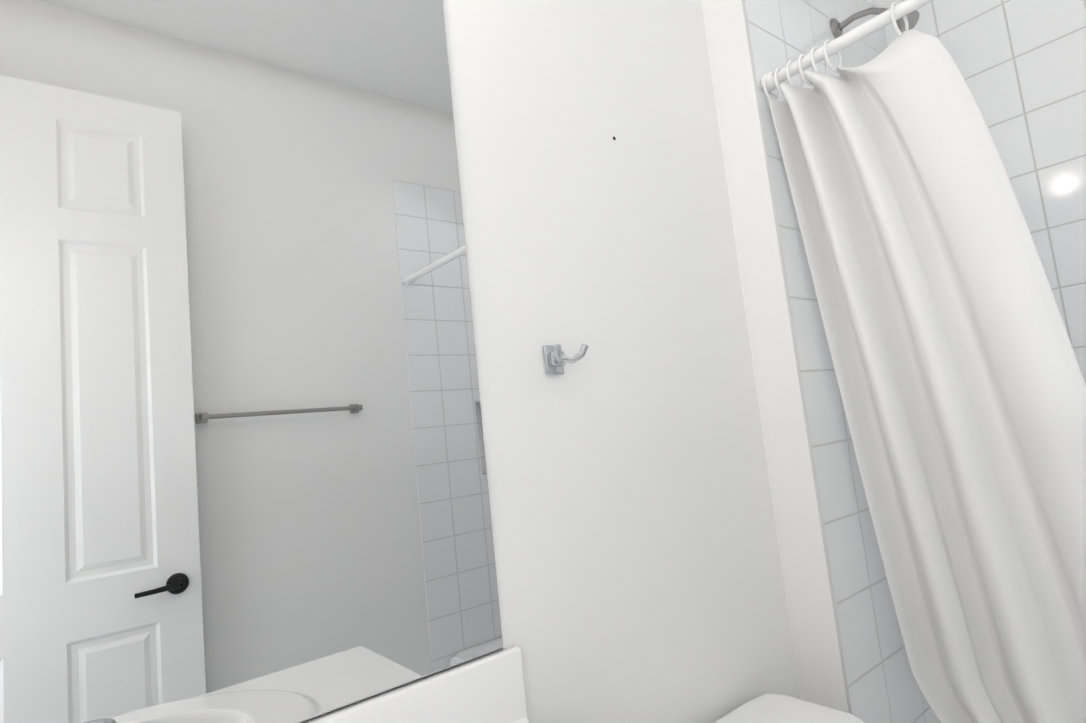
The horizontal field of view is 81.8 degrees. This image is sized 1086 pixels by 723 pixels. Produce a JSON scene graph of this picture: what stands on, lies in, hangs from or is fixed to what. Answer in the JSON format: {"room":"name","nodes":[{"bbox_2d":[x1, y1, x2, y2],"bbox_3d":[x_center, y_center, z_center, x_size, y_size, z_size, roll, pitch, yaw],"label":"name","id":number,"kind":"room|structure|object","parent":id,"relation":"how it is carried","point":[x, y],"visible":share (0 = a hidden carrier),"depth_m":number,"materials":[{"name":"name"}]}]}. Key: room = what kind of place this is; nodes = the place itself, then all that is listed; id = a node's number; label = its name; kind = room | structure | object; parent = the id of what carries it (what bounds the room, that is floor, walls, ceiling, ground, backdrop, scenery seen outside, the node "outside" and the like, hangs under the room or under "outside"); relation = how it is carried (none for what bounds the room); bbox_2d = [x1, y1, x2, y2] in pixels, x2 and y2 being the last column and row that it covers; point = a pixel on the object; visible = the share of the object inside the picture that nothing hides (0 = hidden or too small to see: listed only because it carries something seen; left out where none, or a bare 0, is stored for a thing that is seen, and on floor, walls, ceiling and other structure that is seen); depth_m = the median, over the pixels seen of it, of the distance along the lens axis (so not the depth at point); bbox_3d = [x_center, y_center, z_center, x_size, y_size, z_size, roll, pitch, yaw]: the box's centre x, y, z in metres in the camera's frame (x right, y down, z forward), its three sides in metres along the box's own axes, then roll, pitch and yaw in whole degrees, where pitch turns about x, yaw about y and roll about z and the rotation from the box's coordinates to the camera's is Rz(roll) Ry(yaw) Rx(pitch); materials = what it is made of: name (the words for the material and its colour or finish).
{"room":"bathroom","nodes":[
{"label":"bathroom","id":0,"kind":"room"},
{"bbox_2d":[303,0,799,722],"bbox_3d":[0.028,-0.004,1.100,2.820,2.835,0.120,-1,-8,-39],"label":"wall","id":1,"kind":"structure","parent":0,"point":[637,562],"depth_m":1.10,"materials":[{"name":"white paint"}]},
{"bbox_2d":[0,0,502,722],"bbox_3d":[-0.527,-0.143,0.596,1.068,1.111,0.006,-1,-8,-39],"label":"mirror","id":2,"kind":"object","parent":1,"relation":"attached to","point":[242,468],"visible":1,"depth_m":0.71,"materials":[{"name":"clear glass"}]},
{"bbox_2d":[543,344,588,374],"bbox_3d":[0.032,-0.006,0.989,0.071,0.048,0.055,-1,-8,-39],"label":"robe hook","id":3,"kind":"object","parent":1,"relation":"attached to","point":[555,359],"visible":0.98,"depth_m":0.99,"materials":[{"name":"silver metal"}]},
{"bbox_2d":[701,0,878,712],"bbox_3d":[0.838,-0.032,1.618,0.909,2.835,0.100,-1,-8,-39],"label":"wall","id":4,"kind":"structure","parent":0,"point":[819,671],"depth_m":1.33,"materials":[{"name":"white paint"}]},
{"bbox_2d":[742,0,940,722],"bbox_3d":[0.845,0.154,1.518,0.789,2.444,0.006,-1,-8,-39],"label":"wall tile","id":5,"kind":"structure","parent":4,"relation":"attached to","point":[881,684],"depth_m":1.34,"materials":[{"name":"white tile"}]},
{"bbox_2d":[830,7,919,38],"bbox_3d":[0.838,-0.858,1.582,0.060,0.131,0.192,-1,-8,-39],"label":"shower head","id":6,"kind":"object","parent":5,"relation":"attached to","point":[837,27],"visible":0.77,"depth_m":1.59},
{"bbox_2d":[760,0,1085,722],"bbox_3d":[1.128,0.096,0.767,0.301,1.695,1.516,-1,-8,-39],"label":"shower curtain","id":7,"kind":"object","parent":5,"relation":"attached to","point":[961,382],"visible":1,"depth_m":1.18,"materials":[{"name":"white fabric"}]},
{"bbox_2d":[878,0,901,7],"bbox_3d":[1.691,-0.169,1.196,0.114,2.835,1.650,-1,-8,-39],"label":"wall","id":8,"kind":"structure","parent":0,"point":[885,3],"depth_m":1.89,"materials":[{"name":"white tile"}]},
{"bbox_2d":[884,0,1085,383],"bbox_3d":[1.627,0.034,1.183,0.006,2.444,1.518,-1,-8,-39],"label":"wall tile","id":9,"kind":"structure","parent":8,"relation":"attached to","point":[1021,64],"depth_m":1.60,"materials":[{"name":"white tile"}]},
{"bbox_3d":[0.726,1.314,0.267,2.820,0.100,1.870,-1,-8,-39],"label":"floor","id":10,"kind":"structure","parent":0,"visible":0},
{"bbox_2d":[307,646,529,722],"bbox_3d":[-0.231,0.829,0.267,1.087,1.057,0.579,-1,-8,-39],"label":"backsplash","id":11,"kind":"structure","parent":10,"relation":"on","point":[489,688],"depth_m":0.80,"materials":[{"name":"white stone"}]},
{"bbox_2d":[714,693,864,722],"bbox_3d":[0.530,0.945,0.703,0.476,0.765,0.799,-1,-8,-39],"label":"toilet","id":12,"kind":"object","parent":10,"relation":"on","point":[771,708],"visible":0.94,"depth_m":1.09,"materials":[{"name":"white ceramic"}]}
]}

